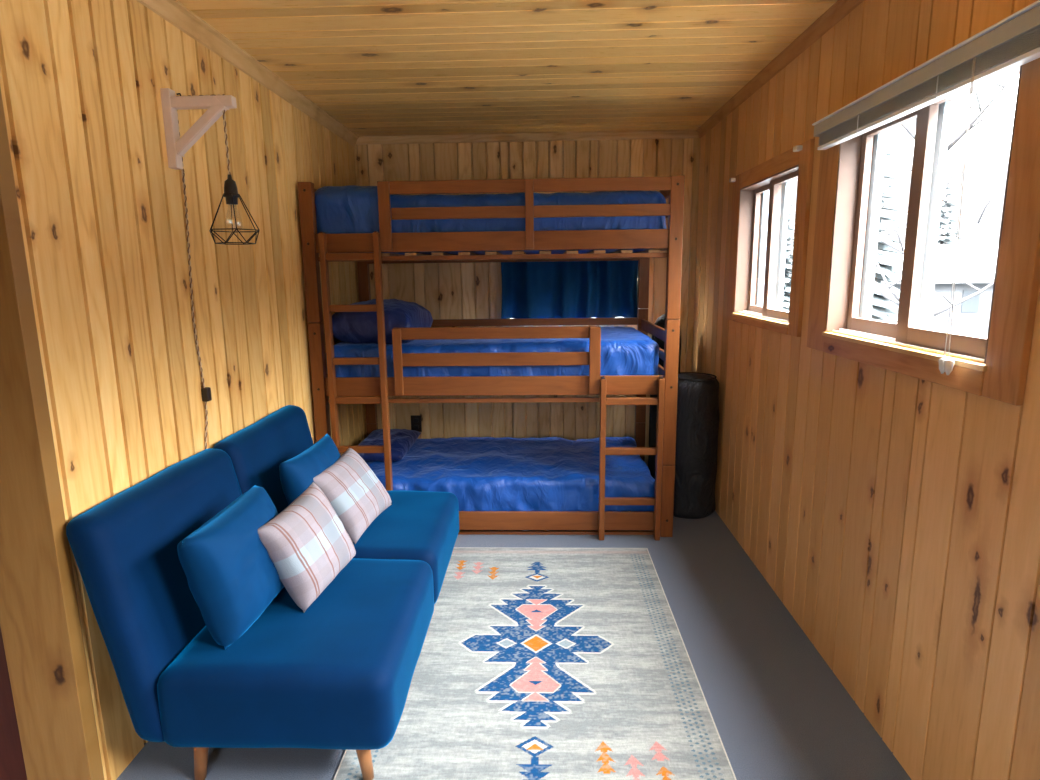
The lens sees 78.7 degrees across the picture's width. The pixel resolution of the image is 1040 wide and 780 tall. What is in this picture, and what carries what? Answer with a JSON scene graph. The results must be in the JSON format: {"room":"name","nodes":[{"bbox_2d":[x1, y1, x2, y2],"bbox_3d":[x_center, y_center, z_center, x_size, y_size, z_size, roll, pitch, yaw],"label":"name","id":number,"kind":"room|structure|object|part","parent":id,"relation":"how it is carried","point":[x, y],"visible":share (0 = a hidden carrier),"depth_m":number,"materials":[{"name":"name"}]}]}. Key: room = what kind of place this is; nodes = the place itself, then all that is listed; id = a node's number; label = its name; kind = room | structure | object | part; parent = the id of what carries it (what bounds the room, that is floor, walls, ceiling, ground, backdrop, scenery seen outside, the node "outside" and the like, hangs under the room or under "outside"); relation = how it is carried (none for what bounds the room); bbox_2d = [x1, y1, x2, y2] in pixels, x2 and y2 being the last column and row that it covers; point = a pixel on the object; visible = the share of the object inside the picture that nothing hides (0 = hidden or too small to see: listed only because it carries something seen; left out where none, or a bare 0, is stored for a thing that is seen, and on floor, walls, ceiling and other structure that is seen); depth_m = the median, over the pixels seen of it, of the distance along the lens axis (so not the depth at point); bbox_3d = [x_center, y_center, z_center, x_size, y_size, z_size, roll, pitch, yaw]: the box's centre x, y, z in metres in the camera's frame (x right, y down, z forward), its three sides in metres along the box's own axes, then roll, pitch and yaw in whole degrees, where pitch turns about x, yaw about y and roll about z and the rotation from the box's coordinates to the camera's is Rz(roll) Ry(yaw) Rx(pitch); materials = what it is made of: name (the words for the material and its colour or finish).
{"room":"bunk bedroom","nodes":[
{"label":"bunk bedroom","id":0,"kind":"room"},
{"bbox_2d":[0,0,366,779],"bbox_3d":[-1.240,-0.292,3.129,0.100,2.456,3.065,0,10,2],"label":"wall","id":1,"kind":"structure","parent":0,"point":[101,205],"depth_m":2.05,"materials":[{"name":"brown wood"}]},
{"bbox_2d":[0,88,103,779],"bbox_3d":[-1.330,-0.004,1.632,0.189,2.436,0.048,0,10,2],"label":"trim","id":2,"kind":"structure","parent":1,"relation":"attached to","point":[40,622],"depth_m":1.70,"materials":[{"name":"brown wood"}]},
{"bbox_2d":[160,88,236,169],"bbox_3d":[-1.102,-0.916,2.232,0.245,0.271,0.108,0,10,2],"label":"wall bracket","id":3,"kind":"object","parent":1,"relation":"attached to","point":[176,146],"visible":1,"depth_m":2.18,"materials":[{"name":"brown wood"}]},
{"bbox_3d":[-1.209,-0.904,2.203,0.032,0.260,0.040,0,10,2],"label":"wall plate","id":4,"kind":"part","parent":3,"relation":"part of","materials":[{"name":"brown wood"}]},
{"bbox_3d":[-1.089,-0.989,2.183,0.215,0.036,0.036,0,10,2],"label":"arm","id":5,"kind":"part","parent":3,"relation":"part of","materials":[{"name":"brown wood"}]},
{"bbox_2d":[177,94,259,448],"bbox_3d":[-1.071,-0.349,2.301,0.295,1.368,0.158,0,10,2],"label":"pendant lamp","id":6,"kind":"object","parent":1,"relation":"attached to","point":[231,194],"visible":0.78,"depth_m":2.28,"materials":[{"name":"black metal"}]},
{"bbox_3d":[-1.209,-0.233,2.365,0.010,1.120,0.060,0,10,2],"label":"cord","id":7,"kind":"part","parent":6,"relation":"part of","materials":[{"name":"black fabric"}]},
{"bbox_3d":[-1.126,-0.904,2.230,0.203,0.250,0.038,2,11,13],"label":"cord","id":8,"kind":"part","parent":6,"relation":"part of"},
{"bbox_2d":[201,387,211,401],"bbox_3d":[-1.199,0.017,2.427,0.026,0.053,0.030,0,10,2],"label":"switch","id":9,"kind":"object","parent":6,"relation":"attached to","point":[206,391],"depth_m":2.42,"materials":[{"name":"brown plastic"}]},
{"bbox_3d":[-1.020,-0.858,2.205,0.009,0.231,0.009,4,11,24],"label":"cord","id":10,"kind":"part","parent":6,"relation":"part of","materials":[{"name":"black fabric"}]},
{"bbox_2d":[224,174,239,204],"bbox_3d":[-1.018,-0.706,2.233,0.056,0.100,0.056,0,10,2],"label":"socket","id":11,"kind":"object","parent":6,"relation":"attached to","point":[231,194],"depth_m":2.22,"materials":[{"name":"black plastic"}]},
{"bbox_3d":[-1.017,-0.606,2.252,0.181,0.172,0.158,0,10,2],"label":"lamp shade","id":12,"kind":"part","parent":6,"relation":"part of","materials":[{"name":"black metal"}]},
{"bbox_2d":[136,0,358,145],"bbox_3d":[-1.184,-1.448,2.913,0.040,0.066,3.065,0,10,2],"label":"trim","id":13,"kind":"structure","parent":1,"relation":"attached to","point":[174,12],"depth_m":2.69,"materials":[{"name":"brown wood"}]},
{"bbox_2d":[177,0,837,136],"bbox_3d":[-0.764,-1.147,0.942,4.022,0.050,7.220,0,10,2],"label":"ceiling","id":14,"kind":"structure","parent":0,"point":[377,67],"depth_m":2.78,"materials":[{"name":"brown wood"}]},
{"bbox_2d":[116,511,911,779],"bbox_3d":[-0.736,1.306,1.345,4.022,0.050,7.320,0,10,2],"label":"floor","id":15,"kind":"structure","parent":0,"point":[779,711],"depth_m":2.31,"materials":[{"name":"concrete"}]},
{"bbox_2d":[66,405,458,779],"bbox_3d":[-0.768,0.629,2.504,0.870,0.862,1.552,0,10,2],"label":"futon sofa","id":16,"kind":"object","parent":15,"relation":"on","point":[337,673],"visible":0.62,"depth_m":1.87,"materials":[{"name":"blue fabric"}]},
{"bbox_3d":[-1.101,0.614,2.117,0.230,0.683,0.772,0,10,2],"label":"backrest","id":17,"kind":"part","parent":16,"relation":"part of","materials":[{"name":"blue fabric"}]},
{"bbox_3d":[-0.955,1.087,1.910,0.060,0.184,0.048,0,10,2],"label":"leg","id":18,"kind":"part","parent":16,"relation":"part of","materials":[{"name":"brown wood"}]},
{"bbox_2d":[177,483,283,648],"bbox_3d":[-0.892,0.546,2.039,0.217,0.374,0.454,1,11,9],"label":"cushion","id":19,"kind":"object","parent":16,"relation":"on","point":[232,577],"visible":0.88,"depth_m":1.88,"materials":[{"name":"blue fabric"}]},
{"bbox_3d":[-1.075,0.473,2.880,0.231,0.683,0.776,0,10,2],"label":"backrest","id":20,"kind":"part","parent":16,"relation":"part of","materials":[{"name":"blue fabric"}]},
{"bbox_3d":[-0.684,0.841,2.145,0.680,0.259,0.774,0,10,2],"label":"seat","id":21,"kind":"part","parent":16,"relation":"part of","materials":[{"name":"blue fabric"}]},
{"bbox_2d":[258,482,355,611],"bbox_3d":[-0.723,0.528,2.172,0.204,0.350,0.362,2,11,14],"label":"cushion","id":22,"kind":"object","parent":16,"relation":"on","point":[307,543],"visible":0.98,"depth_m":2.08,"materials":[{"name":"fabric"}]},
{"bbox_2d":[279,434,339,504],"bbox_3d":[-0.856,0.421,2.701,0.195,0.377,0.442,1,11,11],"label":"cushion","id":23,"kind":"object","parent":16,"relation":"on","point":[297,473],"visible":0.45,"depth_m":2.54,"materials":[{"name":"blue fabric"}]},
{"bbox_2d":[313,448,391,543],"bbox_3d":[-0.725,0.445,2.742,0.230,0.297,0.406,1,11,10],"label":"cushion","id":24,"kind":"object","parent":16,"relation":"on","point":[353,490],"visible":0.85,"depth_m":2.65,"materials":[{"name":"fabric"}]},
{"bbox_3d":[-0.468,1.079,1.892,0.060,0.174,0.048,0,10,2],"label":"leg","id":25,"kind":"part","parent":16,"relation":"part of","materials":[{"name":"brown wood"}]},
{"bbox_3d":[-0.659,0.699,2.907,0.679,0.258,0.775,0,10,2],"label":"seat","id":26,"kind":"part","parent":16,"relation":"part of","materials":[{"name":"blue fabric"}]},
{"bbox_2d":[298,175,684,540],"bbox_3d":[-0.132,-0.215,3.980,2.019,1.986,1.121,0,10,2],"label":"bunk bed","id":27,"kind":"object","parent":15,"relation":"on","point":[346,247],"visible":0.75,"depth_m":3.46,"materials":[{"name":"brown wood"}]},
{"bbox_3d":[-1.122,-0.126,3.536,0.070,1.978,0.055,0,10,2],"label":"post","id":28,"kind":"part","parent":27,"relation":"part of","materials":[{"name":"brown wood"}]},
{"bbox_3d":[-1.089,-0.311,4.537,0.070,1.978,0.055,0,10,2],"label":"post","id":29,"kind":"part","parent":27,"relation":"part of","materials":[{"name":"brown wood"}]},
{"bbox_2d":[314,185,666,254],"bbox_3d":[-0.161,-1.005,3.851,1.938,0.373,1.021,0,10,2],"label":"mattress","id":30,"kind":"object","parent":27,"relation":"on","point":[350,208],"visible":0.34,"depth_m":3.38,"materials":[{"name":"blue fabric"}]},
{"bbox_2d":[325,327,658,376],"bbox_3d":[-0.142,-0.215,3.998,1.917,0.286,0.990,0,10,2],"label":"mattress","id":31,"kind":"object","parent":27,"relation":"on","point":[624,350],"visible":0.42,"depth_m":3.53,"materials":[{"name":"blue fabric"}]},
{"bbox_2d":[332,299,432,343],"bbox_3d":[-0.833,-0.413,3.920,0.479,0.293,0.780,0,10,2],"label":"pillow","id":32,"kind":"object","parent":31,"relation":"on","point":[348,327],"visible":0.61,"depth_m":3.58,"materials":[{"name":"blue fabric"}]},
{"bbox_3d":[-0.156,-0.792,3.376,1.879,0.100,0.022,0,10,2],"label":"rail","id":33,"kind":"part","parent":27,"relation":"part of","materials":[{"name":"brown wood"}]},
{"bbox_3d":[-0.147,-0.023,3.518,1.879,0.106,0.022,0,10,2],"label":"rail","id":34,"kind":"part","parent":27,"relation":"part of","materials":[{"name":"brown wood"}]},
{"bbox_3d":[-0.138,-0.311,3.458,1.109,0.065,0.020,0,10,2],"label":"guard rail","id":35,"kind":"part","parent":27,"relation":"part of","materials":[{"name":"brown wood"}]},
{"bbox_3d":[-0.136,-0.169,3.484,1.032,0.072,0.020,0,10,2],"label":"guard rail","id":36,"kind":"part","parent":27,"relation":"part of","materials":[{"name":"brown wood"}]},
{"bbox_2d":[364,437,654,510],"bbox_3d":[-0.131,0.555,4.142,1.914,0.307,1.002,0,10,2],"label":"mattress","id":37,"kind":"object","parent":27,"relation":"on","point":[483,473],"visible":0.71,"depth_m":3.77,"materials":[{"name":"blue fabric"}]},
{"bbox_2d":[358,429,420,461],"bbox_3d":[-0.884,0.359,4.217,0.340,0.135,0.620,1,11,2],"label":"pillow","id":38,"kind":"object","parent":37,"relation":"on","point":[402,440],"visible":0.76,"depth_m":4.08,"materials":[{"name":"blue fabric"}]},
{"bbox_3d":[0.019,-1.067,3.312,1.526,0.067,0.020,0,10,2],"label":"guard rail","id":39,"kind":"part","parent":27,"relation":"part of","materials":[{"name":"brown wood"}]},
{"bbox_3d":[0.051,-0.937,3.335,1.464,0.061,0.020,0,10,2],"label":"guard rail","id":40,"kind":"part","parent":27,"relation":"part of","materials":[{"name":"brown wood"}]},
{"bbox_3d":[-0.117,-0.475,4.461,1.879,0.050,0.020,0,10,2],"label":"guard rail","id":41,"kind":"part","parent":27,"relation":"part of","materials":[{"name":"brown wood"}]},
{"bbox_3d":[-0.138,0.753,3.662,1.879,0.109,0.022,0,10,2],"label":"rail","id":42,"kind":"part","parent":27,"relation":"part of","materials":[{"name":"brown wood"}]},
{"bbox_3d":[0.859,-0.322,4.470,0.070,1.978,0.055,0,10,2],"label":"post","id":43,"kind":"part","parent":27,"relation":"part of","materials":[{"name":"brown wood"}]},
{"bbox_3d":[0.841,-0.370,3.944,0.022,0.065,0.963,0,10,2],"label":"rail","id":44,"kind":"part","parent":27,"relation":"part of","materials":[{"name":"brown wood"}]},
{"bbox_3d":[0.849,-0.122,3.989,0.022,0.106,0.963,0,10,2],"label":"rail","id":45,"kind":"part","parent":27,"relation":"part of","materials":[{"name":"brown wood"}]},
{"bbox_3d":[0.842,-0.255,3.965,0.022,0.050,0.963,0,10,2],"label":"rail","id":46,"kind":"part","parent":27,"relation":"part of","materials":[{"name":"brown wood"}]},
{"bbox_3d":[0.831,-1.155,3.799,0.022,0.060,0.963,0,10,2],"label":"rail","id":47,"kind":"part","parent":27,"relation":"part of","materials":[{"name":"brown wood"}]},
{"bbox_3d":[0.826,-0.137,3.470,0.070,1.978,0.055,0,10,2],"label":"post","id":48,"kind":"part","parent":27,"relation":"part of","materials":[{"name":"brown wood"}]},
{"bbox_2d":[334,547,736,779],"bbox_3d":[0.065,1.037,2.586,1.201,0.008,1.830,0,10,2],"label":"area rug","id":49,"kind":"object","parent":15,"relation":"on","point":[533,663],"visible":0.89,"depth_m":2.33,"materials":[{"name":"grey fabric"}]},
{"bbox_2d":[648,314,680,478],"bbox_3d":[1.019,0.068,4.476,0.205,1.205,0.203,0,10,2],"label":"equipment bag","id":50,"kind":"object","parent":15,"relation":"on","point":[660,321],"visible":0.21,"depth_m":4.44,"materials":[{"name":"black fabric"}]},
{"bbox_2d":[673,372,718,518],"bbox_3d":[1.058,0.334,3.944,0.338,0.874,0.336,0,10,2],"label":"duffel bag","id":51,"kind":"object","parent":15,"relation":"on","point":[697,423],"visible":0.77,"depth_m":3.80,"materials":[{"name":"black fabric"}]},
{"bbox_2d":[358,138,693,465],"bbox_3d":[0.054,-0.587,4.641,2.587,2.456,0.100,0,10,2],"label":"wall","id":52,"kind":"structure","parent":0,"point":[446,290],"depth_m":4.56,"materials":[{"name":"brown wood"}]},
{"bbox_2d":[354,144,359,185],"bbox_3d":[-1.129,-0.535,4.628,0.022,2.386,0.022,0,10,2],"label":"trim","id":53,"kind":"structure","parent":52,"relation":"attached to","point":[356,145],"depth_m":4.43,"materials":[{"name":"brown wood"}]},
{"bbox_2d":[411,415,421,431],"bbox_3d":[-0.780,0.253,4.769,0.080,0.127,0.009,0,10,2],"label":"wall outlet","id":54,"kind":"object","parent":52,"relation":"attached to","point":[416,424],"visible":0.94,"depth_m":4.77,"materials":[{"name":"brown plastic"}]},
{"bbox_2d":[356,130,698,144],"bbox_3d":[0.039,-1.740,4.369,2.387,0.050,0.016,0,10,2],"label":"trim","id":55,"kind":"structure","parent":52,"relation":"attached to","point":[670,134],"depth_m":4.36,"materials":[{"name":"brown wood"}]},
{"bbox_2d":[501,261,637,318],"bbox_3d":[0.350,-0.790,4.485,1.080,0.579,0.113,0,10,2],"label":"curtain","id":56,"kind":"object","parent":52,"relation":"attached to","point":[560,289],"visible":0.62,"depth_m":4.49,"materials":[{"name":"blue fabric"}]},
{"bbox_2d":[685,138,700,371],"bbox_3d":[1.223,-0.549,4.551,0.045,2.386,0.016,0,10,2],"label":"trim","id":57,"kind":"structure","parent":52,"relation":"attached to","point":[696,141],"depth_m":4.47,"materials":[{"name":"brown wood"}]},
{"bbox_2d":[692,0,1039,779],"bbox_3d":[1.196,0.054,1.100,0.130,2.456,7.220,0,10,2],"label":"wall","id":58,"kind":"structure","parent":0,"point":[894,516],"depth_m":2.05,"materials":[{"name":"brown wood"}]},
{"bbox_2d":[727,139,814,336],"bbox_3d":[1.247,-0.705,3.102,0.156,0.790,1.035,0,10,2],"label":"window","id":59,"kind":"structure","parent":58,"relation":"in","point":[760,196],"depth_m":3.16,"materials":[{"name":"brown wood"}]},
{"bbox_3d":[1.201,-0.787,3.547,0.018,0.790,0.134,0,10,2],"label":"casing","id":60,"kind":"part","parent":59,"relation":"part of","materials":[{"name":"brown wood"}]},
{"bbox_3d":[1.188,-0.329,3.158,0.022,0.032,0.797,0,10,2],"label":"casing","id":61,"kind":"part","parent":59,"relation":"part of","materials":[{"name":"brown wood"}]},
{"bbox_3d":[1.272,-0.729,3.309,0.024,0.669,0.333,0,10,2],"label":"sash","id":62,"kind":"part","parent":59,"relation":"part of","materials":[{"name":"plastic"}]},
{"bbox_3d":[1.181,-1.052,3.025,0.018,0.079,0.797,0,10,2],"label":"casing","id":63,"kind":"part","parent":59,"relation":"part of","materials":[{"name":"brown wood"}]},
{"bbox_3d":[1.310,-0.688,3.088,0.030,0.670,0.781,0,10,2],"label":"frame","id":64,"kind":"part","parent":59,"relation":"part of","materials":[{"name":"wood"}]},
{"bbox_3d":[1.228,-0.659,2.932,0.024,0.669,0.458,0,10,2],"label":"sash","id":65,"kind":"part","parent":59,"relation":"part of","materials":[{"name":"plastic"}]},
{"bbox_2d":[793,145,802,151],"bbox_3d":[1.145,-0.996,2.616,0.026,0.020,0.040,0,10,2],"label":"clip","id":66,"kind":"object","parent":59,"relation":"attached to","point":[797,148],"visible":1,"depth_m":2.60,"materials":[{"name":"plastic"}]},
{"bbox_3d":[1.171,-0.620,2.647,0.018,0.790,0.104,0,10,2],"label":"casing","id":67,"kind":"part","parent":59,"relation":"part of","materials":[{"name":"brown wood"}]},
{"bbox_2d":[696,0,863,137],"bbox_3d":[1.100,-1.098,0.839,0.030,0.054,7.120,0,10,2],"label":"trim","id":68,"kind":"structure","parent":58,"relation":"attached to","point":[839,9],"depth_m":2.76,"materials":[{"name":"brown wood"}]},
{"bbox_2d":[807,58,1039,405],"bbox_3d":[1.208,-0.495,1.926,0.156,0.865,1.155,0,10,2],"label":"window","id":69,"kind":"structure","parent":58,"relation":"in","point":[851,172],"depth_m":1.90,"materials":[{"name":"brown wood"}]},
{"bbox_3d":[1.163,-0.585,2.418,0.018,0.865,0.159,0,10,2],"label":"casing","id":70,"kind":"part","parent":69,"relation":"part of","materials":[{"name":"brown wood"}]},
{"bbox_3d":[1.233,-0.541,2.129,0.024,0.729,0.403,0,10,2],"label":"sash","id":71,"kind":"part","parent":69,"relation":"part of","materials":[{"name":"plastic"}]},
{"bbox_3d":[1.149,-0.096,1.979,0.022,0.062,0.882,0,10,2],"label":"casing","id":72,"kind":"part","parent":69,"relation":"part of","materials":[{"name":"brown wood"}]},
{"bbox_3d":[1.270,-0.499,1.901,0.030,0.730,0.866,0,10,2],"label":"frame","id":73,"kind":"part","parent":69,"relation":"part of","materials":[{"name":"brown wood"}]},
{"bbox_2d":[812,0,1039,374],"bbox_3d":[1.106,-0.500,1.886,0.058,0.805,1.170,0,10,2],"label":"mini blind","id":74,"kind":"object","parent":69,"relation":"attached to","point":[1013,42],"visible":1,"depth_m":1.60,"materials":[{"name":"plastic"}]},
{"bbox_3d":[1.107,-0.799,1.818,0.030,0.011,1.124,0,10,2],"label":"rail","id":75,"kind":"part","parent":74,"relation":"part of","materials":[{"name":"white metal"}]},
{"bbox_3d":[1.084,-0.790,1.649,0.004,0.062,0.003,0,10,2],"label":"ladder cord","id":76,"kind":"part","parent":74,"relation":"part of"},
{"bbox_3d":[1.079,-0.432,1.561,0.004,0.723,0.032,3,11,17],"label":"pull cord","id":77,"kind":"part","parent":74,"relation":"part of","materials":[{"name":"plastic"}]},
{"bbox_3d":[1.079,-0.430,1.553,0.005,0.723,0.039,2,11,13],"label":"pull cord","id":78,"kind":"part","parent":74,"relation":"part of","materials":[{"name":"plastic"}]},
{"bbox_3d":[1.187,-0.463,1.710,0.024,0.729,0.473,0,10,2],"label":"sash","id":79,"kind":"part","parent":69,"relation":"part of","materials":[{"name":"plastic"}]},
{"bbox_3d":[1.130,-0.400,1.417,0.018,0.865,0.114,0,10,2],"label":"casing","id":80,"kind":"part","parent":69,"relation":"part of","materials":[{"name":"brown wood"}]},
{"bbox_3d":[-1.863,-1.004,1.495,1.025,0.406,0.048,0,10,2],"label":"wall","id":81,"kind":"structure","parent":0,"visible":0},
{"bbox_2d":[0,626,26,779],"bbox_3d":[-1.891,0.190,1.711,0.940,2.020,0.040,0,10,2],"label":"door","id":82,"kind":"structure","parent":81,"relation":"in","point":[12,765],"depth_m":1.82,"materials":[{"name":"brown wood"}]},
{"label":"outside","id":83,"kind":"structure","parent":0,"visible":0},
{"bbox_2d":[616,317,986,336],"bbox_3d":[34.043,-2.211,22.879,64.000,0.507,88.000,0,10,2],"label":"ground","id":84,"kind":"structure","parent":83,"point":[967,333],"depth_m":22.58,"materials":[{"name":"white snow"}]},
{"bbox_2d":[782,186,794,310],"bbox_3d":[11.911,-6.027,28.497,2.602,6.000,2.352,9,14,42],"label":"conifer","id":85,"kind":"object","parent":84,"relation":"on","point":[788,266],"visible":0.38,"depth_m":28.17,"materials":[{"name":"green plant"}]},
{"bbox_2d":[783,233,793,297],"bbox_3d":[4.457,-3.313,12.138,1.911,6.802,2.351,7,13,36],"label":"bare tree","id":86,"kind":"object","parent":84,"relation":"on","point":[791,251],"visible":0.02,"depth_m":12.30,"materials":[{"name":"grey plant"}]},
{"bbox_2d":[871,133,904,322],"bbox_3d":[8.899,-4.511,16.370,2.978,7.500,2.862,-6,12,-25],"label":"conifer","id":87,"kind":"object","parent":84,"relation":"on","point":[881,305],"visible":0.06,"depth_m":15.91,"materials":[{"name":"green plant"}]},
{"bbox_2d":[875,244,997,333],"bbox_3d":[15.818,-3.879,24.194,6.000,3.250,3.800,0,10,2],"label":"house","id":88,"kind":"structure","parent":84,"relation":"on","point":[976,263],"depth_m":22.85,"materials":[{"name":"white"}]},
{"bbox_2d":[874,77,1011,329],"bbox_3d":[6.261,-2.970,9.509,2.124,7.042,2.234,-8,13,-35],"label":"bare tree","id":89,"kind":"object","parent":84,"relation":"on","point":[972,124],"visible":0.28,"depth_m":9.76,"materials":[{"name":"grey plant"}]},
{"bbox_2d":[937,162,960,244],"bbox_3d":[20.034,-7.017,30.028,3.098,7.200,2.965,0,10,2],"label":"conifer","id":90,"kind":"object","parent":84,"relation":"on","point":[944,237],"visible":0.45,"depth_m":29.60,"materials":[{"name":"green plant"}]}
]}

